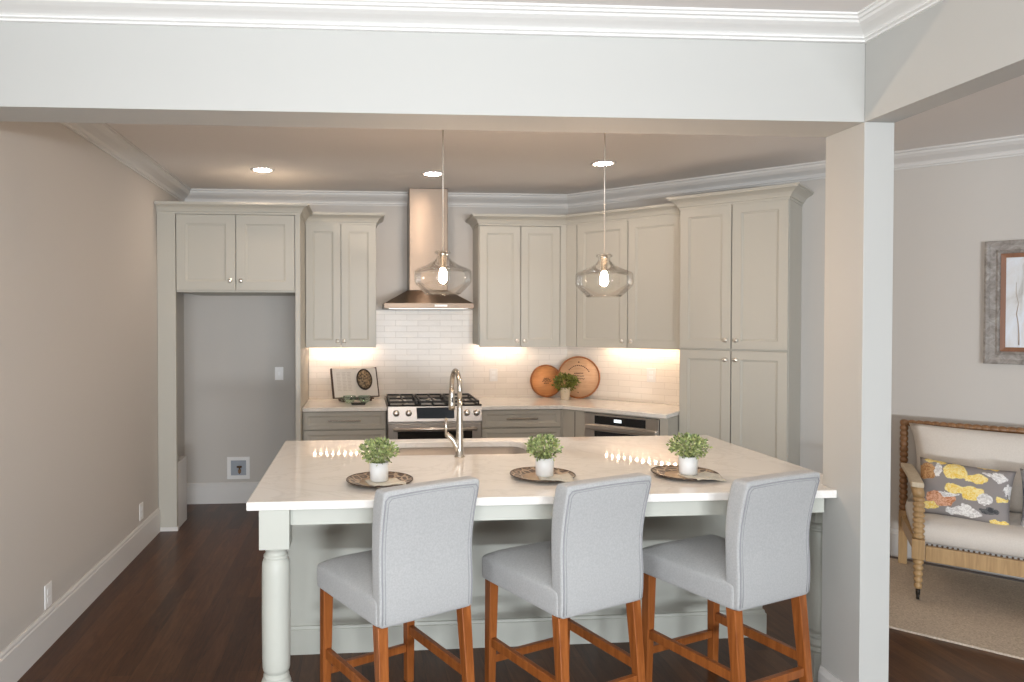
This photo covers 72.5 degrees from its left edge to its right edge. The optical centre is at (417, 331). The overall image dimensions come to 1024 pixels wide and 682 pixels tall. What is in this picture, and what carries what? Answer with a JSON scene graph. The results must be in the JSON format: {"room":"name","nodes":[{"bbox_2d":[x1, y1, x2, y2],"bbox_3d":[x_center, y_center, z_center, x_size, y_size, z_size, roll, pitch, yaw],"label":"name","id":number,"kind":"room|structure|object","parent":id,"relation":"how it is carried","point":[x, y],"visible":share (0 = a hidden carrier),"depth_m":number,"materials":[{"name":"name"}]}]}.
{"room":"kitchen","nodes":[
{"label":"kitchen","id":0,"kind":"room"},
{"bbox_2d":[0,121,184,651],"bbox_3d":[-1.754,0.213,1.712,0.120,2.740,8.890,0,1,-5],"label":"wall","id":1,"kind":"structure","parent":0,"point":[79,335],"depth_m":3.68,"materials":[{"name":"grey paint"}]},
{"bbox_2d":[44,581,51,609],"bbox_3d":[-1.826,1.305,3.409,0.008,0.118,0.075,0,1,-5],"label":"wall outlet","id":2,"kind":"object","parent":1,"relation":"attached to","point":[48,587],"visible":1,"depth_m":3.40,"materials":[{"name":"white plastic"}]},
{"bbox_2d":[0,508,159,681],"bbox_3d":[-1.649,1.498,1.282,0.016,0.184,7.975,0,1,-5],"label":"baseboard","id":3,"kind":"structure","parent":1,"relation":"attached to","point":[18,657],"depth_m":3.64,"materials":[{"name":"grey"}]},
{"bbox_2d":[139,502,142,520],"bbox_3d":[-1.943,1.266,4.849,0.008,0.118,0.075,0,1,-5],"label":"wall outlet","id":4,"kind":"object","parent":1,"relation":"attached to","point":[140,504],"visible":1,"depth_m":4.83,"materials":[{"name":"white plastic"}]},
{"bbox_2d":[178,456,186,527],"bbox_3d":[-1.926,1.267,5.441,0.138,0.515,0.264,0,1,-5],"label":"trim","id":5,"kind":"structure","parent":1,"relation":"attached to","point":[182,460],"depth_m":5.44,"materials":[{"name":"grey"}]},
{"bbox_2d":[184,205,567,482],"bbox_3d":[-0.320,0.142,6.228,3.470,2.740,0.120,0,1,-5],"label":"wall","id":6,"kind":"structure","parent":0,"point":[235,405],"depth_m":6.08,"materials":[{"name":"grey paint"}]},
{"bbox_2d":[187,482,258,503],"bbox_3d":[-1.510,1.426,5.860,1.035,0.184,0.460,0,1,-5],"label":"baseboard","id":7,"kind":"structure","parent":6,"relation":"attached to","point":[215,492],"depth_m":6.06,"materials":[{"name":"grey"}]},
{"bbox_2d":[227,457,249,478],"bbox_3d":[-1.581,1.205,6.070,0.196,0.196,0.024,0,1,-5],"label":"water supply box","id":8,"kind":"object","parent":6,"relation":"attached to","point":[237,467],"visible":1,"depth_m":6.08,"materials":[{"name":"white plastic"}]},
{"bbox_2d":[275,367,282,379],"bbox_3d":[-1.226,0.374,6.092,0.073,0.115,0.010,0,1,-5],"label":"light switch","id":9,"kind":"object","parent":6,"relation":"attached to","point":[278,370],"visible":1,"depth_m":6.09,"materials":[{"name":"white plastic"}]},
{"bbox_2d":[305,212,384,347],"bbox_3d":[-0.623,-0.426,5.932,0.662,1.125,0.398,0,1,-5],"label":"upper cabinet","id":10,"kind":"object","parent":6,"relation":"attached to","point":[340,246],"visible":0.98,"depth_m":5.80,"materials":[{"name":"beige paint"}]},
{"bbox_2d":[382,188,473,309],"bbox_3d":[0.072,-0.704,5.933,0.744,1.034,0.501,0,1,-5],"label":"range hood","id":11,"kind":"object","parent":6,"relation":"attached to","point":[424,205],"visible":0.92,"depth_m":5.90,"materials":[{"name":"silver metal"}]},
{"bbox_2d":[387,308,467,309],"bbox_3d":[0.072,-0.190,5.948,0.660,0.005,0.410,0,1,-5],"label":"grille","id":12,"kind":"object","parent":11,"relation":"attached to","point":[387,308],"depth_m":5.77,"materials":[{"name":"silver metal"}]},
{"bbox_2d":[309,310,566,398],"bbox_3d":[0.199,0.206,6.205,2.336,0.786,0.010,0,1,-5],"label":"backsplash","id":13,"kind":"structure","parent":6,"relation":"attached to","point":[415,351],"depth_m":6.19,"materials":[{"name":"tile"}]},
{"bbox_2d":[490,369,497,380],"bbox_3d":[0.683,0.397,6.239,0.073,0.115,0.008,0,1,-5],"label":"wall outlet","id":14,"kind":"object","parent":6,"relation":"attached to","point":[493,372],"visible":1,"depth_m":6.24,"materials":[{"name":"white plastic"}]},
{"bbox_2d":[465,214,565,346],"bbox_3d":[0.910,-0.429,6.056,0.941,1.128,0.398,0,1,-5],"label":"upper cabinet","id":15,"kind":"object","parent":6,"relation":"attached to","point":[519,260],"visible":1,"depth_m":5.93,"materials":[{"name":"beige paint"}]},
{"bbox_2d":[60,122,1023,207],"bbox_3d":[1.797,-1.142,4.300,7.380,0.112,4.025,0,1,-5],"label":"trim","id":16,"kind":"structure","parent":6,"relation":"attached to","point":[103,136],"depth_m":5.45,"materials":[{"name":"grey paint"}]},
{"bbox_2d":[0,22,890,136],"bbox_3d":[0.040,-0.991,2.664,3.617,0.362,0.225,0,1,-4],"label":"ceiling beam","id":17,"kind":"structure","parent":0,"point":[50,72],"depth_m":2.58,"materials":[{"name":"grey paint"}]},
{"bbox_2d":[0,0,942,42],"bbox_3d":[0.193,-1.100,0.003,3.494,0.060,5.209,0,1,-5],"label":"trim","id":18,"kind":"structure","parent":17,"relation":"attached to","point":[879,17],"depth_m":2.50,"materials":[{"name":"white paint"}]},
{"bbox_2d":[17,503,1023,681],"bbox_3d":[2.562,1.627,2.140,8.950,0.100,9.000,0,1,-5],"label":"floor","id":19,"kind":"structure","parent":0,"point":[188,606],"depth_m":3.44,"materials":[{"name":"brown wood"}]},
{"bbox_2d":[154,201,312,531],"bbox_3d":[-1.437,0.271,5.646,1.144,2.500,0.858,0,1,-5],"label":"tall cabinet","id":20,"kind":"object","parent":19,"relation":"on","point":[204,248],"visible":0.96,"depth_m":5.27,"materials":[{"name":"beige paint"}]},
{"bbox_2d":[303,411,385,440],"bbox_3d":[-0.610,1.078,5.827,0.668,0.882,0.657,0,1,-5],"label":"base cabinet","id":21,"kind":"object","parent":19,"relation":"on","point":[334,425],"visible":0.34,"depth_m":5.53,"materials":[{"name":"beige paint"}]},
{"bbox_2d":[302,398,386,411],"bbox_3d":[-0.608,0.620,5.817,0.671,0.030,0.644,0,1,-5],"label":"countertop","id":22,"kind":"structure","parent":21,"relation":"on","point":[377,404],"depth_m":5.57,"materials":[{"name":"white stone"}]},
{"bbox_2d":[341,395,355,403],"bbox_3d":[-0.575,0.574,5.783,0.110,0.062,0.106,1,1,38],"label":"glass bowl","id":23,"kind":"object","parent":22,"relation":"on","point":[345,396],"visible":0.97,"depth_m":5.76,"materials":[{"name":"clear glass"}]},
{"bbox_2d":[338,397,373,401],"bbox_3d":[-0.543,0.588,5.964,0.300,0.028,0.130,0,1,-24],"label":"book stand","id":24,"kind":"object","parent":22,"relation":"on","point":[365,398],"visible":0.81,"depth_m":5.90,"materials":[{"name":"green metal"}]},
{"bbox_2d":[330,367,379,398],"bbox_3d":[-0.544,0.447,5.965,0.416,0.255,0.112,0,1,-24],"label":"cookbook","id":25,"kind":"object","parent":24,"relation":"on","point":[362,381],"visible":0.98,"depth_m":5.95,"materials":[{"name":"beige paper"}]},
{"bbox_2d":[356,369,371,389],"bbox_3d":[-0.464,0.418,5.976,0.143,0.180,0.067,0,1,-24],"label":"picture","id":26,"kind":"object","parent":25,"relation":"on","point":[363,376],"depth_m":5.97,"materials":[{"name":"brown paper"}]},
{"bbox_2d":[351,402,365,404],"bbox_3d":[-0.491,0.599,5.689,0.124,0.014,0.072,0,1,-5],"label":"tray","id":27,"kind":"object","parent":22,"relation":"on","point":[352,403],"visible":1,"depth_m":5.66,"materials":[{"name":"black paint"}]},
{"bbox_2d":[357,395,370,402],"bbox_3d":[-0.451,0.574,5.793,0.110,0.062,0.106,1,1,38],"label":"glass bowl","id":28,"kind":"object","parent":22,"relation":"on","point":[359,396],"visible":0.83,"depth_m":5.77,"materials":[{"name":"clear glass"}]},
{"bbox_2d":[317,476,478,681],"bbox_3d":[-0.090,1.063,2.767,0.457,1.007,0.545,-1,1,-31],"label":"bar stool","id":29,"kind":"object","parent":19,"relation":"on","point":[418,565],"visible":1,"depth_m":2.60,"materials":[{"name":"grey fabric"}]},
{"bbox_2d":[385,393,481,439],"bbox_3d":[0.112,1.030,5.832,0.760,0.938,0.736,0,1,-5],"label":"gas range","id":30,"kind":"object","parent":19,"relation":"on","point":[408,416],"visible":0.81,"depth_m":5.52,"materials":[{"name":"silver metal"}]},
{"bbox_2d":[385,395,481,406],"bbox_3d":[0.109,0.593,5.861,0.760,0.018,0.665,0,1,-5],"label":"cooktop","id":31,"kind":"object","parent":30,"relation":"in","point":[391,400],"depth_m":5.61,"materials":[{"name":"black metal"}]},
{"bbox_2d":[481,409,562,437],"bbox_3d":[0.941,1.076,5.953,0.900,0.882,0.657,0,1,-5],"label":"base cabinet","id":32,"kind":"object","parent":19,"relation":"on","point":[522,423],"visible":0.31,"depth_m":5.65,"materials":[{"name":"beige paint"}]},
{"bbox_2d":[259,498,823,681],"bbox_3d":[0.569,1.117,3.396,2.479,0.880,1.288,0,1,-5],"label":"kitchen island","id":33,"kind":"object","parent":19,"relation":"on","point":[294,542],"visible":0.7,"depth_m":3.34,"materials":[{"name":"grey paint"}]},
{"bbox_2d":[246,435,836,510],"bbox_3d":[0.548,0.659,3.410,2.527,0.033,1.352,0,1,-5],"label":"island countertop","id":34,"kind":"structure","parent":33,"relation":"on","point":[303,475],"depth_m":3.24,"materials":[{"name":"white stone"}]},
{"bbox_2d":[346,471,412,487],"bbox_3d":[-0.164,0.640,2.957,0.287,0.018,0.287,0,1,-5],"label":"charger plate","id":35,"kind":"object","parent":34,"relation":"on","point":[358,479],"visible":0.71,"depth_m":2.99,"materials":[{"name":"beige"}]},
{"bbox_2d":[365,478,405,485],"bbox_3d":[-0.138,0.635,2.906,0.141,0.018,0.148,0,1,-19],"label":"napkin","id":36,"kind":"object","parent":35,"relation":"on","point":[391,481],"visible":0.91,"depth_m":2.90,"materials":[{"name":"beige fabric"}]},
{"bbox_2d":[358,436,398,481],"bbox_3d":[-0.165,0.541,2.938,0.182,0.192,0.187,0,1,-5],"label":"potted plant","id":37,"kind":"object","parent":36,"relation":"on","point":[379,466],"visible":1,"depth_m":2.91,"materials":[{"name":"green plant"}]},
{"bbox_2d":[382,447,526,455],"bbox_3d":[0.192,0.770,3.765,0.870,0.202,0.416,0,1,-5],"label":"sink","id":38,"kind":"object","parent":34,"relation":"in","point":[442,450],"visible":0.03,"depth_m":3.96,"materials":[{"name":"grey metal"}]},
{"bbox_2d":[445,368,464,457],"bbox_3d":[0.180,0.416,3.586,0.104,0.446,0.220,0,1,-5],"label":"faucet","id":39,"kind":"object","parent":34,"relation":"on","point":[457,443],"visible":1,"depth_m":3.50,"materials":[{"name":"silver metal"}]},
{"bbox_2d":[510,467,575,481],"bbox_3d":[0.551,0.639,3.053,0.287,0.018,0.287,-1,1,-45],"label":"charger plate","id":40,"kind":"object","parent":34,"relation":"on","point":[524,473],"visible":0.69,"depth_m":3.09,"materials":[{"name":"beige"}]},
{"bbox_2d":[538,473,573,481],"bbox_3d":[0.596,0.635,2.990,0.141,0.021,0.148,0,1,2],"label":"napkin","id":41,"kind":"object","parent":40,"relation":"on","point":[567,477],"visible":0.84,"depth_m":2.98,"materials":[{"name":"beige fabric"}]},
{"bbox_2d":[524,433,563,476],"bbox_3d":[0.554,0.540,3.040,0.164,0.191,0.179,0,1,-5],"label":"potted plant","id":42,"kind":"object","parent":41,"relation":"on","point":[544,461],"visible":1,"depth_m":3.01,"materials":[{"name":"green plant"}]},
{"bbox_2d":[651,465,719,479],"bbox_3d":[1.192,0.638,3.085,0.287,0.018,0.287,0,1,5],"label":"charger plate","id":43,"kind":"object","parent":34,"relation":"on","point":[670,471],"visible":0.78,"depth_m":3.13,"materials":[{"name":"beige"}]},
{"bbox_2d":[677,471,726,481],"bbox_3d":[1.243,0.634,3.022,0.141,0.021,0.148,0,1,-13],"label":"napkin","id":44,"kind":"object","parent":43,"relation":"on","point":[704,475],"visible":0.94,"depth_m":3.00,"materials":[{"name":"beige fabric"}]},
{"bbox_2d":[666,432,712,474],"bbox_3d":[1.206,0.540,3.074,0.189,0.189,0.184,0,1,-5],"label":"potted plant","id":45,"kind":"object","parent":44,"relation":"on","point":[688,460],"visible":1,"depth_m":3.04,"materials":[{"name":"green plant"}]},
{"bbox_2d":[482,473,650,681],"bbox_3d":[0.598,1.062,2.845,0.457,1.007,0.545,0,1,-27],"label":"bar stool","id":46,"kind":"object","parent":19,"relation":"on","point":[592,560],"visible":1,"depth_m":2.67,"materials":[{"name":"grey fabric"}]},
{"bbox_2d":[563,409,678,436],"bbox_3d":[1.701,1.081,5.609,0.868,0.882,0.639,1,1,40],"label":"base cabinet","id":47,"kind":"object","parent":19,"relation":"on","point":[573,420],"depth_m":5.37,"materials":[{"name":"beige paint"}]},
{"bbox_2d":[475,397,678,418],"bbox_3d":[1.314,0.620,5.799,1.889,0.030,0.960,0,1,21],"label":"countertop","id":48,"kind":"structure","parent":47,"relation":"on","point":[665,411],"depth_m":5.63,"materials":[{"name":"white stone"}]},
{"bbox_2d":[530,365,558,396],"bbox_3d":[1.162,0.451,6.255,0.294,0.294,0.049,0,1,-5],"label":"round board","id":49,"kind":"object","parent":48,"relation":"on","point":[541,379],"visible":0.86,"depth_m":6.25,"materials":[{"name":"brown wood"}]},
{"bbox_2d":[552,372,580,399],"bbox_3d":[1.302,0.478,6.053,0.248,0.245,0.242,1,1,36],"label":"potted plant","id":50,"kind":"object","parent":48,"relation":"on","point":[572,380],"visible":1,"depth_m":6.02,"materials":[{"name":"green plant"}]},
{"bbox_2d":[557,356,599,397],"bbox_3d":[1.431,0.412,6.150,0.376,0.376,0.053,0,1,21],"label":"round board","id":51,"kind":"object","parent":48,"relation":"on","point":[585,369],"visible":0.8,"depth_m":6.13,"materials":[{"name":"brown wood"}]},
{"bbox_2d":[642,469,819,681],"bbox_3d":[1.294,1.061,2.911,0.457,1.007,0.545,0,1,-25],"label":"bar stool","id":52,"kind":"object","parent":19,"relation":"on","point":[762,558],"visible":0.97,"depth_m":2.74,"materials":[{"name":"grey fabric"}]},
{"bbox_2d":[666,183,813,465],"bbox_3d":[2.376,0.260,5.136,0.899,2.538,0.469,1,1,40],"label":"pantry cabinet","id":53,"kind":"object","parent":19,"relation":"on","point":[741,249],"visible":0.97,"depth_m":4.97,"materials":[{"name":"beige paint"}]},
{"bbox_2d":[889,558,1023,659],"bbox_3d":[3.434,1.547,3.604,2.320,0.011,1.248,1,1,40],"label":"area rug","id":54,"kind":"object","parent":19,"relation":"on","point":[977,611],"visible":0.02,"depth_m":3.83,"materials":[{"name":"carpet"}]},
{"bbox_2d":[898,419,1023,598],"bbox_3d":[3.530,1.064,3.860,1.408,0.947,0.733,1,1,37],"label":"settee","id":55,"kind":"object","parent":54,"relation":"on","point":[979,446],"visible":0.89,"depth_m":4.05,"materials":[{"name":"white fabric"}]},
{"bbox_2d":[905,500,1023,557],"bbox_3d":[3.536,1.146,3.869,1.336,0.142,0.684,1,1,37],"label":"seat cushion","id":56,"kind":"object","parent":55,"relation":"on","point":[944,530],"depth_m":3.85,"materials":[{"name":"beige fabric"}]},
{"bbox_2d":[908,423,1023,512],"bbox_3d":[3.642,0.846,4.056,1.240,0.500,0.160,1,-8,37],"label":"cushion","id":57,"kind":"object","parent":55,"relation":"on","point":[979,446],"depth_m":4.21,"materials":[{"name":"beige fabric"}]},
{"bbox_2d":[920,457,1015,524],"bbox_3d":[3.168,0.935,4.009,0.460,0.340,0.169,1,1,45],"label":"throw pillow","id":58,"kind":"object","parent":55,"relation":"on","point":[955,490],"visible":0.89,"depth_m":3.95,"materials":[{"name":"multicoloured fabric"}]},
{"bbox_2d":[1020,469,1023,525],"bbox_3d":[3.518,0.936,3.731,0.400,0.319,0.166,1,1,40],"label":"throw pillow","id":59,"kind":"object","parent":55,"relation":"on","point":[1021,470],"visible":0.96,"depth_m":3.85,"materials":[{"name":"grey fabric"}]},
{"bbox_2d":[107,0,1023,193],"bbox_3d":[2.562,-1.213,2.095,8.950,0.100,9.000,0,1,-5],"label":"ceiling","id":60,"kind":"structure","parent":0,"point":[200,156],"depth_m":4.54,"materials":[{"name":"white paint"}]},
{"bbox_2d":[250,167,274,172],"bbox_3d":[-1.166,-1.207,5.174,0.184,0.008,0.184,0,1,-5],"label":"recessed light","id":61,"kind":"object","parent":60,"relation":"in","point":[254,169],"visible":1,"depth_m":5.16,"materials":[{"name":"white"}]},
{"bbox_2d":[421,171,444,176],"bbox_3d":[0.115,-1.209,5.314,0.184,0.008,0.184,0,1,-5],"label":"recessed light","id":62,"kind":"object","parent":60,"relation":"in","point":[427,173],"visible":0.94,"depth_m":5.30,"materials":[{"name":"white"}]},
{"bbox_2d":[414,130,471,294],"bbox_3d":[0.120,-0.679,3.310,0.276,1.005,0.276,0,1,-5],"label":"pendant light","id":63,"kind":"object","parent":60,"relation":"hanging from","point":[435,265],"visible":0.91,"depth_m":3.34,"materials":[{"name":"clear glass"}]},
{"bbox_2d":[439,251,446,268],"bbox_3d":[0.120,-0.341,3.316,0.036,0.082,0.036,0,1,-5],"label":"socket","id":64,"kind":"object","parent":63,"relation":"attached to","point":[442,254],"depth_m":3.30,"materials":[{"name":"gold metal"}]},
{"bbox_2d":[590,160,616,166],"bbox_3d":[1.333,-1.204,4.962,0.184,0.008,0.184,0,1,-5],"label":"recessed light","id":65,"kind":"object","parent":60,"relation":"in","point":[607,162],"visible":0.98,"depth_m":4.96,"materials":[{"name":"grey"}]},
{"bbox_2d":[575,133,633,297],"bbox_3d":[0.912,-0.675,3.375,0.276,1.015,0.276,0,1,-5],"label":"pendant light","id":66,"kind":"object","parent":60,"relation":"hanging from","point":[611,268],"visible":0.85,"depth_m":3.42,"materials":[{"name":"clear glass"}]},
{"bbox_2d":[600,255,607,271],"bbox_3d":[0.912,-0.332,3.380,0.036,0.082,0.036,0,1,-5],"label":"socket","id":67,"kind":"object","parent":66,"relation":"attached to","point":[604,268],"depth_m":3.37,"materials":[{"name":"gold metal"}]},
{"bbox_2d":[568,156,1023,528],"bbox_3d":[3.537,0.169,4.537,5.600,2.740,0.120,1,1,40],"label":"wall","id":68,"kind":"structure","parent":0,"point":[944,216],"depth_m":4.56,"materials":[{"name":"grey paint"}]},
{"bbox_2d":[566,203,679,349],"bbox_3d":[1.683,-0.426,5.774,1.140,1.125,0.379,1,1,40],"label":"upper cabinet","id":69,"kind":"object","parent":68,"relation":"attached to","point":[644,241],"visible":0.96,"depth_m":5.60,"materials":[{"name":"beige paint"}]},
{"bbox_2d":[567,347,679,404],"bbox_3d":[1.802,0.360,5.929,1.148,0.485,0.010,1,1,40],"label":"backsplash","id":70,"kind":"structure","parent":68,"relation":"attached to","point":[623,371],"depth_m":5.88,"materials":[{"name":"tile"}]},
{"bbox_2d":[647,368,654,381],"bbox_3d":[1.955,0.369,5.788,0.073,0.115,0.008,1,1,40],"label":"wall outlet","id":71,"kind":"object","parent":68,"relation":"attached to","point":[650,371],"visible":1,"depth_m":5.79,"materials":[{"name":"white plastic"}]},
{"bbox_2d":[890,528,1023,579],"bbox_3d":[4.229,1.457,3.880,3.670,0.184,0.016,1,1,40],"label":"baseboard","id":72,"kind":"structure","parent":68,"relation":"attached to","point":[893,532],"depth_m":4.64,"materials":[{"name":"grey"}]},
{"bbox_2d":[983,239,1023,364],"bbox_3d":[3.829,-0.177,4.180,0.620,0.772,0.036,1,1,40],"label":"framed picture","id":73,"kind":"object","parent":68,"relation":"attached to","point":[1003,334],"visible":1,"depth_m":4.32,"materials":[{"name":"beige"}]},
{"bbox_2d":[821,122,893,681],"bbox_3d":[1.782,0.377,2.807,0.123,2.378,0.225,0,1,-5],"label":"wall column","id":74,"kind":"structure","parent":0,"point":[859,197],"depth_m":2.71,"materials":[{"name":"grey paint"}]},
{"bbox_2d":[818,665,842,681],"bbox_3d":[1.782,1.493,2.825,0.153,0.145,0.255,0,1,-5],"label":"baseboard","id":75,"kind":"structure","parent":74,"relation":"attached to","point":[824,675],"depth_m":2.88,"materials":[{"name":"grey"}]},
{"bbox_2d":[865,0,1023,122],"bbox_3d":[1.999,-0.951,0.115,0.123,0.362,5.135,0,1,-5],"label":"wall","id":76,"kind":"structure","parent":0,"point":[952,50],"depth_m":2.33,"materials":[{"name":"grey paint"}]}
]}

